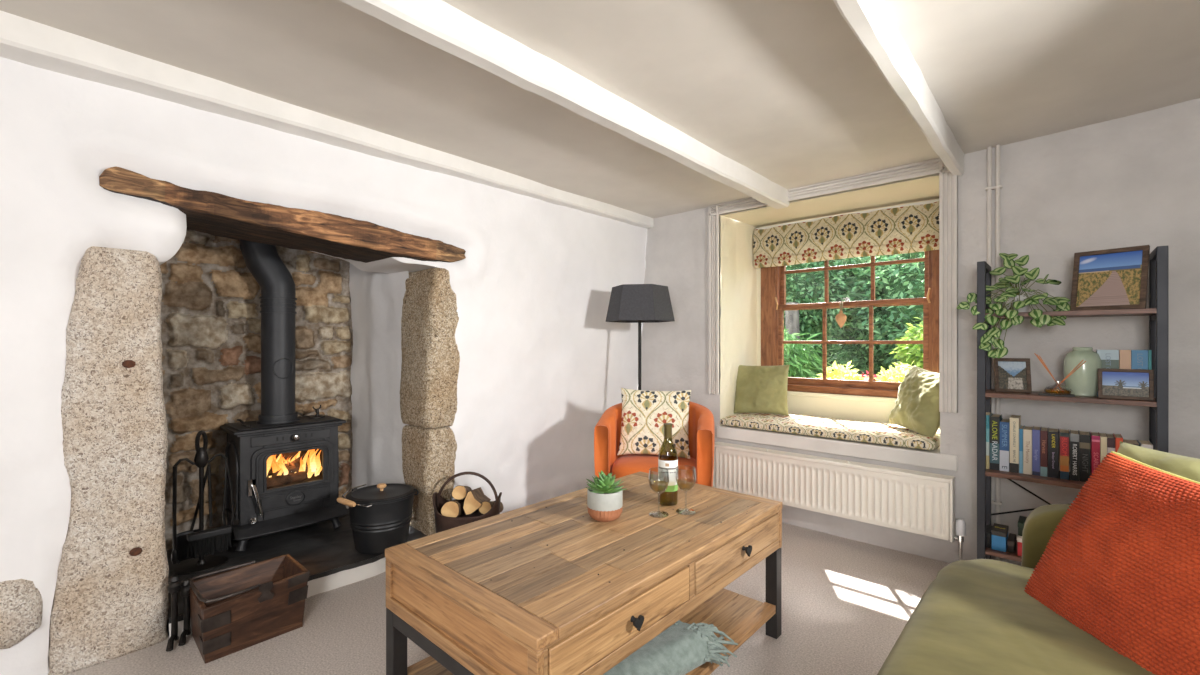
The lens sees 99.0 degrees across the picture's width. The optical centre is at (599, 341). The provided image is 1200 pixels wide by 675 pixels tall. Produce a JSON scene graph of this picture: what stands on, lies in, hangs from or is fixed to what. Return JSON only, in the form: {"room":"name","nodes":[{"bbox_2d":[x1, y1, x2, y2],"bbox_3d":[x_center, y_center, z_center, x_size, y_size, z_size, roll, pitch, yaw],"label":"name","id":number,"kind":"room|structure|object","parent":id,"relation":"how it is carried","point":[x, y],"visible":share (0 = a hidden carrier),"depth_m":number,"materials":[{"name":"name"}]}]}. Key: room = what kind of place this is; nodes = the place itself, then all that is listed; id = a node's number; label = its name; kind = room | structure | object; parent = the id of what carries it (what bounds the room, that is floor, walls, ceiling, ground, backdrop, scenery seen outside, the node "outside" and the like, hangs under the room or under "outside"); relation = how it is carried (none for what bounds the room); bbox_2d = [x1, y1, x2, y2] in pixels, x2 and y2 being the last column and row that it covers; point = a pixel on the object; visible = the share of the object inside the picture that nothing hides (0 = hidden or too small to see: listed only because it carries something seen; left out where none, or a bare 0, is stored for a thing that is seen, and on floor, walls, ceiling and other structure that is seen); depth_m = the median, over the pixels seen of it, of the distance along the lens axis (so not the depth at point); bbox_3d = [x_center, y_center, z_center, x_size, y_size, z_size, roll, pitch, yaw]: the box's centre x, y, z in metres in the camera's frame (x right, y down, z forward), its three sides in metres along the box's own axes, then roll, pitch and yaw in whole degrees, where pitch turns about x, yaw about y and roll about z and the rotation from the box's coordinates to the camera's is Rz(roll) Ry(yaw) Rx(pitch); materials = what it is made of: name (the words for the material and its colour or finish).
{"room":"living room","nodes":[
{"label":"living room","id":0,"kind":"room"},
{"bbox_2d":[160,229,352,549],"bbox_3d":[-1.992,0.195,2.683,0.060,1.750,1.520,0,0,42],"label":"wall","id":1,"kind":"structure","parent":0,"point":[211,315],"depth_m":2.71,"materials":[{"name":"stone"}]},
{"bbox_2d":[0,57,646,674],"bbox_3d":[-1.530,0.085,2.282,0.687,2.070,4.910,0,0,42],"label":"wall","id":2,"kind":"structure","parent":0,"point":[541,363],"depth_m":2.07,"materials":[{"name":"white paint"}]},
{"bbox_2d":[0,579,42,648],"bbox_3d":[-1.961,0.854,1.587,0.178,0.228,0.319,0,0,42],"label":"granite block","id":3,"kind":"object","parent":2,"relation":"attached to","point":[21,602],"visible":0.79,"depth_m":1.62,"materials":[{"name":"beige stone"}]},
{"bbox_2d":[99,166,465,262],"bbox_3d":[-1.321,-0.500,2.331,0.427,0.175,1.397,0,0,42],"label":"mantel beam","id":4,"kind":"structure","parent":2,"relation":"attached to","point":[216,214],"depth_m":2.14,"materials":[{"name":"brown wood"}]},
{"bbox_2d":[0,10,652,228],"bbox_3d":[-1.293,-0.901,2.065,0.244,0.118,4.909,0,0,42],"label":"ceiling beam","id":5,"kind":"structure","parent":2,"relation":"attached to","point":[23,40],"depth_m":1.88,"materials":[{"name":"white paint"}]},
{"bbox_2d":[349,263,408,489],"bbox_3d":[-1.313,0.240,3.010,0.634,1.700,0.038,0,0,37],"label":"wall","id":6,"kind":"structure","parent":0,"point":[376,297],"depth_m":3.00,"materials":[{"name":"white paint"}]},
{"bbox_2d":[64,523,949,674],"bbox_3d":[-0.350,1.120,1.239,4.600,0.001,4.959,0,0,42],"label":"floor","id":7,"kind":"structure","parent":0,"point":[846,603],"depth_m":2.00,"materials":[{"name":"beige carpet"}]},
{"bbox_2d":[48,246,168,674],"bbox_3d":[-1.760,0.401,1.840,0.343,1.438,0.332,0,0,42],"label":"granite pillar","id":8,"kind":"structure","parent":7,"relation":"on","point":[110,601],"depth_m":1.77,"materials":[{"name":"beige stone"}]},
{"bbox_2d":[166,575,180,651],"bbox_3d":[-1.570,0.990,1.884,0.039,0.260,0.092,0,0,-22],"label":"dog","id":9,"kind":"object","parent":7,"relation":"on","point":[174,586],"visible":1,"depth_m":1.89},
{"bbox_2d":[178,578,190,645],"bbox_3d":[-1.553,1.005,1.918,0.039,0.230,0.092,0,0,-22],"label":"tool","id":10,"kind":"object","parent":7,"relation":"on","point":[185,590],"visible":0.91,"depth_m":1.92,"materials":[{"name":"black metal"}]},
{"bbox_2d":[189,554,309,663],"bbox_3d":[-1.366,1.008,2.000,0.302,0.224,0.358,0,0,42],"label":"wooden crate","id":11,"kind":"object","parent":7,"relation":"on","point":[234,610],"visible":0.98,"depth_m":1.94,"materials":[{"name":"brown wood"}]},
{"bbox_2d":[166,508,426,638],"bbox_3d":[-1.529,1.075,2.606,0.876,0.095,1.130,0,0,42],"label":"slate hearth","id":12,"kind":"object","parent":7,"relation":"on","point":[320,547],"visible":0.39,"depth_m":2.48,"materials":[{"name":"black stone"}]},
{"bbox_2d":[173,430,227,574],"bbox_3d":[-1.835,0.719,2.357,0.160,0.626,0.202,0,0,42],"label":"stand","id":13,"kind":"object","parent":12,"relation":"on","point":[201,459],"visible":1,"depth_m":2.35,"materials":[{"name":"metal"}]},
{"bbox_2d":[171,466,180,563],"bbox_3d":[-1.895,0.774,2.289,0.032,0.438,0.023,0,0,-33],"label":"poker","id":14,"kind":"object","parent":13,"relation":"hanging from","point":[174,555],"visible":1,"depth_m":2.28,"materials":[{"name":"metal"}]},
{"bbox_2d":[177,463,210,560],"bbox_3d":[-1.880,0.784,2.365,0.025,0.431,0.132,0,0,45],"label":"shovel","id":15,"kind":"object","parent":13,"relation":"hanging from","point":[182,542],"visible":0.41,"depth_m":2.35,"materials":[{"name":"metal"}]},
{"bbox_2d":[187,464,231,558],"bbox_3d":[-1.776,0.762,2.328,0.049,0.405,0.163,0,0,42],"label":"brush","id":16,"kind":"object","parent":13,"relation":"hanging from","point":[208,541],"visible":1,"depth_m":2.32,"materials":[{"name":"metal"}]},
{"bbox_2d":[222,462,234,534],"bbox_3d":[-1.764,0.740,2.428,0.020,0.362,0.050,0,0,42],"label":"tongs","id":17,"kind":"object","parent":13,"relation":"hanging from","point":[227,471],"visible":0.78,"depth_m":2.42,"materials":[{"name":"metal"}]},
{"bbox_2d":[220,240,348,551],"bbox_3d":[-1.680,0.207,2.744,0.358,1.659,0.524,0,0,42],"label":"wood stove","id":18,"kind":"object","parent":12,"relation":"on","point":[260,510],"visible":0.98,"depth_m":2.69,"materials":[{"name":"black metal"}]},
{"bbox_2d":[267,471,307,487],"bbox_3d":[-1.669,0.728,2.701,0.231,0.062,0.059,0,0,-42],"label":"log","id":19,"kind":"object","parent":18,"relation":"in","point":[278,480],"visible":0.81,"depth_m":2.69,"materials":[{"name":"brown wood"}]},
{"bbox_2d":[267,449,321,477],"bbox_3d":[-1.691,0.640,2.782,0.182,0.209,0.301,0,0,42],"label":"flames","id":20,"kind":"object","parent":18,"relation":"in","point":[313,462],"visible":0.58,"depth_m":2.78,"materials":[{"name":"orange"}]},
{"bbox_2d":[272,463,316,476],"bbox_3d":[-1.657,0.700,2.791,0.228,0.084,0.068,0,0,-36],"label":"log","id":21,"kind":"object","parent":18,"relation":"in","point":[291,469],"visible":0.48,"depth_m":2.76,"materials":[{"name":"brown wood"}]},
{"bbox_2d":[289,450,318,467],"bbox_3d":[-1.642,0.653,2.844,0.063,0.089,0.156,0,0,24],"label":"log","id":22,"kind":"object","parent":21,"relation":"on","point":[295,463],"visible":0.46,"depth_m":2.79,"materials":[{"name":"brown wood"}]},
{"bbox_2d":[337,483,418,553],"bbox_3d":[-1.123,0.875,2.591,0.332,0.309,0.365,0,0,42],"label":"bucket","id":23,"kind":"object","parent":12,"relation":"on","point":[380,514],"visible":1,"depth_m":2.49,"materials":[{"name":"black paint"}]},
{"bbox_2d":[400,268,459,535],"bbox_3d":[-0.929,0.338,2.812,0.386,1.445,0.216,0,0,42],"label":"granite pillar","id":24,"kind":"structure","parent":12,"relation":"on","point":[429,320],"depth_m":2.71,"materials":[{"name":"beige stone"}]},
{"bbox_2d":[432,472,501,532],"bbox_3d":[-0.688,0.897,2.658,0.354,0.447,0.277,0,0,0],"label":"basket","id":25,"kind":"object","parent":7,"relation":"on","point":[442,523],"visible":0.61,"depth_m":2.60,"materials":[{"name":"brown metal"}]},
{"bbox_2d":[441,500,464,516],"bbox_3d":[-0.770,0.885,2.718,0.094,0.140,0.236,0,0,-3],"label":"log","id":26,"kind":"object","parent":25,"relation":"in","point":[449,509],"visible":0.7,"depth_m":2.62,"materials":[{"name":"brown wood"}]},
{"bbox_2d":[452,486,471,499],"bbox_3d":[-0.744,0.817,2.772,0.076,0.132,0.233,0,0,-6],"label":"log","id":27,"kind":"object","parent":25,"relation":"in","point":[459,492],"visible":0.85,"depth_m":2.67,"materials":[{"name":"brown wood"}]},
{"bbox_2d":[463,487,490,514],"bbox_3d":[-0.656,0.850,2.746,0.098,0.163,0.241,0,0,0],"label":"log","id":28,"kind":"object","parent":25,"relation":"in","point":[471,503],"visible":0.89,"depth_m":2.64,"materials":[{"name":"brown wood"}]},
{"bbox_2d":[479,501,503,513],"bbox_3d":[-0.582,0.889,2.752,0.068,0.125,0.231,0,0,6],"label":"log","id":29,"kind":"object","parent":25,"relation":"in","point":[485,507],"visible":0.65,"depth_m":2.65,"materials":[{"name":"brown wood"}]},
{"bbox_2d":[385,471,781,674],"bbox_3d":[0.039,0.866,1.731,0.712,0.508,1.230,0,0,42],"label":"coffee table","id":30,"kind":"object","parent":7,"relation":"on","point":[546,587],"visible":0.96,"depth_m":1.45,"materials":[{"name":"brown wood"}]},
{"bbox_2d":[407,588,775,674],"bbox_3d":[0.030,1.007,1.738,0.678,0.030,1.130,0,0,42],"label":"shelf","id":31,"kind":"object","parent":30,"relation":"attached to","point":[739,616],"depth_m":1.83,"materials":[{"name":"brown wood"}]},
{"bbox_2d":[586,470,624,521],"bbox_3d":[0.017,0.532,1.778,0.139,0.160,0.137,0,0,42],"label":"succulent pot","id":32,"kind":"object","parent":30,"relation":"on","point":[604,496],"visible":1,"depth_m":1.74,"materials":[{"name":"ceramic"}]},
{"bbox_2d":[658,423,677,505],"bbox_3d":[0.258,0.461,1.940,0.074,0.302,0.074,0,0,42],"label":"wine bottle","id":33,"kind":"object","parent":30,"relation":"on","point":[667,457],"visible":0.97,"depth_m":1.91,"materials":[{"name":"green glass"}]},
{"bbox_2d":[603,620,737,674],"bbox_3d":[0.123,0.934,1.476,0.316,0.115,0.587,0,0,42],"label":"folded throw","id":34,"kind":"object","parent":30,"relation":"on","point":[681,648],"visible":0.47,"depth_m":1.52,"materials":[{"name":"grey fabric"}]},
{"bbox_2d":[605,284,674,389],"bbox_3d":[0.256,0.382,3.299,0.398,1.475,0.447,0,0,42],"label":"floor lamp","id":35,"kind":"object","parent":7,"relation":"on","point":[628,303],"visible":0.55,"depth_m":3.15,"materials":[{"name":"black fabric"}]},
{"bbox_2d":[594,401,714,486],"bbox_3d":[0.318,0.729,2.841,0.621,0.783,0.568,0,0,13],"label":"armchair","id":36,"kind":"object","parent":7,"relation":"on","point":[701,431],"visible":0.39,"depth_m":2.68,"materials":[{"name":"orange fabric"}]},
{"bbox_2d":[617,388,690,458],"bbox_3d":[0.305,0.448,2.856,0.400,0.372,0.169,0,0,13],"label":"cushion","id":37,"kind":"object","parent":36,"relation":"on","point":[644,413],"visible":0.96,"depth_m":2.81,"materials":[{"name":"fabric"}]},
{"bbox_2d":[877,504,1155,674],"bbox_3d":[0.899,0.719,0.735,0.940,0.803,2.145,0,0,42],"label":"sofa","id":38,"kind":"object","parent":7,"relation":"on","point":[977,616],"visible":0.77,"depth_m":1.16,"materials":[{"name":"green fabric"}]},
{"bbox_2d":[877,559,1155,674],"bbox_3d":[0.826,0.735,0.789,0.759,0.180,1.840,0,0,42],"label":"seat cushion","id":39,"kind":"object","parent":38,"relation":"on","point":[977,616],"depth_m":1.14,"materials":[{"name":"green fabric"}]},
{"bbox_2d":[1024,451,1199,674],"bbox_3d":[1.207,0.500,1.119,0.268,0.434,0.492,0,0,9],"label":"cushion","id":40,"kind":"object","parent":38,"relation":"on","point":[1121,565],"visible":0.96,"depth_m":1.10,"materials":[{"name":"orange fabric"}]},
{"bbox_2d":[1117,441,1199,481],"bbox_3d":[1.489,0.480,1.253,0.199,0.388,0.448,0,0,-16],"label":"cushion","id":41,"kind":"object","parent":38,"relation":"on","point":[1184,466],"visible":0.12,"depth_m":1.33,"materials":[{"name":"green fabric"}]},
{"bbox_2d":[977,245,1168,561],"bbox_3d":[1.976,0.381,2.180,0.575,1.478,0.245,0,0,42],"label":"shelf unit","id":42,"kind":"object","parent":7,"relation":"on","point":[1158,310],"visible":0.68,"depth_m":2.10,"materials":[{"name":"black metal"}]},
{"bbox_2d":[986,412,992,468],"bbox_3d":[1.786,0.451,2.367,0.034,0.243,0.136,0,0,42],"label":"book","id":43,"kind":"object","parent":42,"relation":"on","point":[988,415],"visible":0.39,"depth_m":2.31,"materials":[{"name":"paper"}]},
{"bbox_2d":[986,525,992,547],"bbox_3d":[1.769,0.886,2.339,0.036,0.068,0.122,0,0,42],"label":"game box","id":44,"kind":"object","parent":42,"relation":"on","point":[988,527],"visible":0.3,"depth_m":2.29,"materials":[{"name":"cardboard"}]},
{"bbox_2d":[990,414,1001,469],"bbox_3d":[1.812,0.454,2.343,0.034,0.237,0.136,0,0,42],"label":"book","id":45,"kind":"object","parent":42,"relation":"on","point":[995,419],"visible":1,"depth_m":2.29,"materials":[{"name":"paper"}]},
{"bbox_2d":[991,523,1008,551],"bbox_3d":[1.797,0.877,2.300,0.053,0.085,0.122,0,0,42],"label":"book","id":46,"kind":"object","parent":42,"relation":"on","point":[999,532],"visible":0.98,"depth_m":2.26,"materials":[{"name":"paper"}]},
{"bbox_2d":[992,534,1007,551],"bbox_3d":[1.797,0.887,2.300,0.050,0.064,0.120,0,0,42],"label":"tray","id":47,"kind":"object","parent":46,"relation":"on","point":[999,541],"depth_m":2.26,"materials":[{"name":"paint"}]},
{"bbox_2d":[1000,418,1009,471],"bbox_3d":[1.838,0.463,2.320,0.033,0.218,0.136,0,0,42],"label":"book","id":48,"kind":"object","parent":42,"relation":"on","point":[1004,423],"visible":1,"depth_m":2.27,"materials":[{"name":"paper"}]},
{"bbox_2d":[1007,533,1015,552],"bbox_3d":[1.834,0.895,2.280,0.024,0.050,0.122,0,0,42],"label":"book","id":49,"kind":"object","parent":42,"relation":"on","point":[1011,542],"visible":1,"depth_m":2.24,"materials":[{"name":"paper"}]},
{"bbox_2d":[956,253,1069,358],"bbox_3d":[1.809,-0.168,2.253,0.385,0.480,0.214,0,0,42],"label":"trailing plant","id":50,"kind":"object","parent":42,"relation":"on","point":[1015,302],"visible":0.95,"depth_m":2.23,"materials":[{"name":"green plant"}]},
{"bbox_2d":[994,358,1031,392],"bbox_3d":[1.854,0.150,2.302,0.128,0.154,0.052,0,0,29],"label":"picture frame","id":51,"kind":"object","parent":42,"relation":"on","point":[1010,374],"visible":1,"depth_m":2.30,"materials":[{"name":"brown wood"}]},
{"bbox_2d":[998,361,1026,389],"bbox_3d":[1.854,0.150,2.303,0.100,0.127,0.001,0,-14,29],"label":"print","id":52,"kind":"object","parent":51,"relation":"attached to","point":[1012,375],"depth_m":2.30},
{"bbox_2d":[1010,415,1020,472],"bbox_3d":[1.863,0.453,2.297,0.031,0.240,0.136,0,0,42],"label":"book","id":53,"kind":"object","parent":42,"relation":"on","point":[1015,420],"visible":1,"depth_m":2.25,"materials":[{"name":"paper"}]},
{"bbox_2d":[1019,425,1024,473],"bbox_3d":[1.880,0.476,2.281,0.012,0.194,0.135,0,0,42],"label":"book","id":54,"kind":"object","parent":42,"relation":"on","point":[1021,428],"visible":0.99,"depth_m":2.23,"materials":[{"name":"blue paper"}]},
{"bbox_2d":[1018,516,1026,535],"bbox_3d":[1.873,0.852,2.257,0.042,0.134,0.122,0,0,42],"label":"game box","id":55,"kind":"object","parent":42,"relation":"on","point":[1022,519],"visible":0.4,"depth_m":2.23,"materials":[{"name":"cardboard"}]},
{"bbox_2d":[1023,427,1032,474],"bbox_3d":[1.896,0.476,2.266,0.029,0.192,0.136,0,0,42],"label":"book","id":56,"kind":"object","parent":42,"relation":"on","point":[1027,431],"visible":1,"depth_m":2.22,"materials":[{"name":"paper"}]},
{"bbox_2d":[1032,426,1040,475],"bbox_3d":[1.917,0.475,2.247,0.026,0.195,0.136,0,0,42],"label":"book","id":57,"kind":"object","parent":42,"relation":"on","point":[1036,430],"visible":0.98,"depth_m":2.20,"materials":[{"name":"paper"}]},
{"bbox_2d":[1040,427,1047,476],"bbox_3d":[1.936,0.475,2.230,0.022,0.194,0.136,0,0,42],"label":"book","id":58,"kind":"object","parent":42,"relation":"on","point":[1044,431],"visible":1,"depth_m":2.18,"materials":[{"name":"paper"}]},
{"bbox_2d":[1048,428,1058,477],"bbox_3d":[1.958,0.476,2.210,0.034,0.193,0.136,0,0,42],"label":"book","id":59,"kind":"object","parent":42,"relation":"on","point":[1053,434],"visible":1,"depth_m":2.16,"materials":[{"name":"paper"}]},
{"bbox_2d":[1038,392,1074,396],"bbox_3d":[1.920,0.221,2.154,0.114,0.006,0.090,0,0,42],"label":"coaster","id":60,"kind":"object","parent":42,"relation":"on","point":[1040,393],"visible":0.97,"depth_m":2.13,"materials":[{"name":"brown wood"}]},
{"bbox_2d":[1034,353,1085,394],"bbox_3d":[1.925,0.132,2.146,0.090,0.170,0.141,0,0,-18],"label":"reed diffuser","id":61,"kind":"object","parent":60,"relation":"on","point":[1041,360],"visible":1,"depth_m":2.15,"materials":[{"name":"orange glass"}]},
{"bbox_2d":[1060,428,1068,479],"bbox_3d":[1.984,0.476,2.186,0.028,0.193,0.136,0,0,42],"label":"book","id":62,"kind":"object","parent":42,"relation":"on","point":[1064,434],"visible":1,"depth_m":2.14,"materials":[{"name":"paper"}]},
{"bbox_2d":[1070,430,1078,480],"bbox_3d":[2.006,0.476,2.166,0.027,0.193,0.136,0,0,42],"label":"book","id":63,"kind":"object","parent":42,"relation":"on","point":[1074,435],"visible":1,"depth_m":2.12,"materials":[{"name":"paper"}]},
{"bbox_2d":[1063,347,1101,396],"bbox_3d":[2.020,0.123,2.143,0.119,0.202,0.119,0,0,42],"label":"ceramic vase","id":64,"kind":"object","parent":42,"relation":"on","point":[1084,381],"visible":0.91,"depth_m":2.11,"materials":[{"name":"green ceramic"}]},
{"bbox_2d":[1079,431,1089,481],"bbox_3d":[2.029,0.476,2.145,0.033,0.192,0.136,0,0,42],"label":"book","id":65,"kind":"object","parent":42,"relation":"on","point":[1084,437],"visible":0.97,"depth_m":2.10,"materials":[{"name":"paper"}]},
{"bbox_2d":[1090,431,1099,475],"bbox_3d":[2.053,0.476,2.123,0.024,0.192,0.136,0,0,42],"label":"book","id":66,"kind":"object","parent":42,"relation":"on","point":[1094,437],"visible":0.84,"depth_m":2.08,"materials":[{"name":"paper"}]},
{"bbox_2d":[1099,432,1106,461],"bbox_3d":[2.070,0.477,2.107,0.018,0.191,0.136,0,0,42],"label":"book","id":67,"kind":"object","parent":42,"relation":"on","point":[1103,438],"visible":0.36,"depth_m":2.06,"materials":[{"name":"paper"}]},
{"bbox_2d":[1096,350,1118,396],"bbox_3d":[2.107,0.128,2.128,0.064,0.192,0.126,0,0,42],"label":"book","id":68,"kind":"object","parent":42,"relation":"on","point":[1109,358],"visible":0.48,"depth_m":2.08,"materials":[{"name":"paper"}]},
{"bbox_2d":[1070,245,1149,310],"bbox_3d":[2.043,-0.251,2.057,0.077,0.251,0.218,0,0,-34],"label":"picture frame","id":69,"kind":"object","parent":42,"relation":"on","point":[1117,278],"visible":1,"depth_m":2.05,"materials":[{"name":"brown wood"}]},
{"bbox_2d":[1106,434,1114,454],"bbox_3d":[2.086,0.478,2.093,0.022,0.190,0.136,0,0,42],"label":"book","id":70,"kind":"object","parent":42,"relation":"on","point":[1110,437],"visible":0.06,"depth_m":2.05,"materials":[{"name":"paper"}]},
{"bbox_2d":[1113,433,1122,451],"bbox_3d":[2.103,0.476,2.078,0.021,0.193,0.135,0,0,42],"label":"book","id":71,"kind":"object","parent":42,"relation":"on","point":[1118,437],"visible":0.17,"depth_m":2.03,"materials":[{"name":"paper"}]},
{"bbox_2d":[1119,350,1130,368],"bbox_3d":[2.144,0.128,2.095,0.032,0.192,0.125,0,0,42],"label":"book","id":72,"kind":"object","parent":42,"relation":"on","point":[1124,355],"visible":0.36,"depth_m":2.05,"materials":[{"name":"beige paper"}]},
{"bbox_2d":[1098,368,1153,400],"bbox_3d":[2.054,0.165,2.002,0.152,0.119,0.026,0,0,42],"label":"picture frame","id":73,"kind":"object","parent":42,"relation":"on","point":[1130,384],"visible":1,"depth_m":2.00,"materials":[{"name":"brown wood"}]},
{"bbox_2d":[1102,372,1148,396],"bbox_3d":[2.054,0.165,2.003,0.128,0.094,0.001,0,-5,42],"label":"print","id":74,"kind":"object","parent":73,"relation":"attached to","point":[1133,384],"depth_m":2.00},
{"bbox_2d":[1131,350,1147,369],"bbox_3d":[2.173,0.128,2.068,0.045,0.192,0.126,0,0,42],"label":"book","id":75,"kind":"object","parent":42,"relation":"on","point":[1139,358],"visible":0.46,"depth_m":2.02,"materials":[{"name":"paper"}]},
{"bbox_2d":[0,0,1199,218],"bbox_3d":[-0.080,-0.968,0.979,3.850,0.092,4.939,0,0,42],"label":"ceiling","id":76,"kind":"structure","parent":0,"point":[786,91],"depth_m":1.77,"materials":[{"name":"paint"}]},
{"bbox_2d":[637,98,1199,565],"bbox_3d":[1.587,0.045,2.769,3.700,2.150,0.027,0,0,42],"label":"wall","id":77,"kind":"structure","parent":0,"point":[1132,180],"depth_m":2.35,"materials":[{"name":"paint"}]},
{"bbox_2d":[340,0,788,208],"bbox_3d":[-0.512,-0.893,1.353,0.088,0.135,4.910,0,0,42],"label":"ceiling beam","id":78,"kind":"structure","parent":77,"relation":"attached to","point":[437,23],"depth_m":1.70,"materials":[{"name":"white paint"}]},
{"bbox_2d":[709,205,720,394],"bbox_3d":[0.779,-0.287,3.486,0.075,1.285,0.036,0,0,42],"label":"trim","id":79,"kind":"structure","parent":77,"relation":"attached to","point":[714,221],"depth_m":3.47,"materials":[{"name":"grey paint"}]},
{"bbox_2d":[708,158,948,215],"bbox_3d":[1.271,-0.897,3.038,1.406,0.075,0.036,0,0,42],"label":"trim","id":80,"kind":"structure","parent":77,"relation":"attached to","point":[927,168],"depth_m":2.89,"materials":[{"name":"grey paint"}]},
{"bbox_2d":[720,175,939,426],"bbox_3d":[1.533,-0.180,3.325,1.456,1.600,0.761,0,0,42],"label":"window recess","id":81,"kind":"object","parent":77,"relation":"in","point":[740,297],"visible":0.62,"depth_m":3.53,"materials":[{"name":"beige paint"}]},
{"bbox_2d":[787,391,896,402],"bbox_3d":[1.646,0.371,3.449,1.256,0.027,0.045,0,0,42],"label":"window sill","id":82,"kind":"structure","parent":81,"relation":"attached to","point":[846,397],"depth_m":3.43,"materials":[{"name":"beige paint"}]},
{"bbox_2d":[753,199,938,267],"bbox_3d":[1.611,-0.696,3.408,1.228,0.298,0.072,0,0,42],"label":"blind","id":83,"kind":"object","parent":81,"relation":"attached to","point":[913,227],"visible":0.95,"depth_m":3.34,"materials":[{"name":"fabric"}]},
{"bbox_2d":[761,250,938,397],"bbox_3d":[1.694,-0.247,3.497,1.213,1.205,0.130,0,0,42],"label":"window","id":84,"kind":"structure","parent":81,"relation":"attached to","point":[773,279],"depth_m":3.50,"materials":[{"name":"brown wood"}]},
{"bbox_2d":[835,300,846,327],"bbox_3d":[1.626,-0.190,3.448,0.062,0.189,0.062,0,0,-11],"label":"hanging ornament","id":85,"kind":"object","parent":84,"relation":"hanging from","point":[840,318],"visible":1,"depth_m":3.44,"materials":[{"name":"brown wood"}]},
{"bbox_2d":[717,425,957,470],"bbox_3d":[1.475,0.610,3.221,1.351,0.080,0.553,0,0,42],"label":"window sill","id":86,"kind":"structure","parent":77,"relation":"attached to","point":[935,459],"depth_m":2.92,"materials":[{"name":"white paint"}]},
{"bbox_2d":[721,413,939,449],"bbox_3d":[1.441,0.534,3.233,1.224,0.070,0.524,0,0,42],"label":"seat cushion","id":87,"kind":"object","parent":86,"relation":"on","point":[883,433],"visible":0.83,"depth_m":3.06,"materials":[{"name":"fabric"}]},
{"bbox_2d":[734,364,789,415],"bbox_3d":[1.125,0.330,3.576,0.378,0.348,0.182,0,0,27],"label":"cushion","id":88,"kind":"object","parent":87,"relation":"on","point":[759,389],"visible":0.99,"depth_m":3.52,"materials":[{"name":"green fabric"}]},
{"bbox_2d":[889,365,939,436],"bbox_3d":[1.801,0.330,2.864,0.206,0.386,0.395,0,0,-2],"label":"cushion","id":89,"kind":"object","parent":87,"relation":"on","point":[916,409],"visible":0.82,"depth_m":2.81,"materials":[{"name":"green fabric"}]},
{"bbox_2d":[713,442,965,559],"bbox_3d":[1.270,0.890,2.944,1.366,0.460,0.082,0,0,42],"label":"radiator","id":90,"kind":"object","parent":77,"relation":"attached to","point":[918,502],"visible":0.97,"depth_m":2.83,"materials":[{"name":"white metal"}]},
{"bbox_2d":[833,0,963,175],"bbox_3d":[0.148,-0.913,0.751,0.073,0.175,4.909,0,0,42],"label":"ceiling beam","id":91,"kind":"structure","parent":77,"relation":"attached to","point":[871,21],"depth_m":1.61,"materials":[{"name":"white paint"}]},
{"bbox_2d":[939,161,957,412],"bbox_3d":[1.763,-0.292,2.589,0.075,1.295,0.036,0,0,42],"label":"trim","id":92,"kind":"structure","parent":77,"relation":"attached to","point":[948,183],"depth_m":2.58,"materials":[{"name":"grey paint"}]},
{"bbox_2d":[985,146,993,558],"bbox_3d":[1.880,0.085,2.470,0.032,2.070,0.026,0,0,42],"label":"pipe","id":93,"kind":"object","parent":77,"relation":"attached to","point":[989,188],"visible":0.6,"depth_m":2.46,"materials":[{"name":"metal"}]},
{"bbox_2d":[994,144,1001,560],"bbox_3d":[1.903,0.085,2.449,0.032,2.070,0.026,0,0,42],"label":"pipe","id":94,"kind":"object","parent":77,"relation":"attached to","point":[997,187],"visible":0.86,"depth_m":2.44,"materials":[{"name":"metal"}]},
{"label":"outside","id":95,"kind":"structure","parent":0,"visible":0},
{"bbox_3d":[6.400,1.462,9.011,20.000,0.177,14.000,0,0,42],"label":"ground","id":96,"kind":"structure","parent":95,"visible":0},
{"bbox_2d":[784,326,831,377],"bbox_3d":[2.054,0.576,5.694,1.230,1.531,0.984,0,0,42],"label":"shrub","id":97,"kind":"object","parent":96,"relation":"on","point":[803,364],"visible":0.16,"depth_m":5.46,"materials":[{"name":"green plant"}]},
{"bbox_2d":[784,257,879,353],"bbox_3d":[2.285,-0.384,7.488,1.714,3.719,3.459,0,0,-38],"label":"broadleaf tree","id":98,"kind":"object","parent":96,"relation":"on","point":[806,287],"visible":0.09,"depth_m":6.48,"materials":[{"name":"green plant"}]},
{"bbox_2d":[815,361,868,380],"bbox_3d":[2.222,0.825,4.741,0.515,1.312,0.544,0,0,-9],"label":"shrub","id":99,"kind":"object","parent":96,"relation":"on","point":[843,373],"visible":0.13,"depth_m":4.68,"materials":[{"name":"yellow plant"}]},
{"bbox_2d":[801,318,896,377],"bbox_3d":[4.329,-0.125,8.114,13.891,5.156,1.583,0,0,41],"label":"hedge","id":100,"kind":"object","parent":96,"relation":"on","point":[842,348],"visible":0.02,"depth_m":8.35,"materials":[{"name":"green plant"}]},
{"bbox_2d":[815,251,924,377],"bbox_3d":[4.485,-0.218,5.707,1.994,3.384,4.442,0,0,-43],"label":"broadleaf tree","id":101,"kind":"object","parent":96,"relation":"on","point":[905,280],"visible":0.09,"depth_m":6.11,"materials":[{"name":"green plant"}]},
{"bbox_2d":[874,361,913,381],"bbox_3d":[2.601,0.818,4.402,0.536,1.328,0.546,0,0,-17],"label":"shrub","id":102,"kind":"object","parent":96,"relation":"on","point":[899,376],"visible":0.04,"depth_m":4.38,"materials":[{"name":"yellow plant"}]},
{"bbox_2d":[889,317,922,370],"bbox_3d":[3.458,0.594,4.934,1.188,1.756,0.847,0,0,42],"label":"shrub","id":103,"kind":"object","parent":96,"relation":"on","point":[909,352],"visible":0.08,"depth_m":5.10,"materials":[{"name":"green plant"}]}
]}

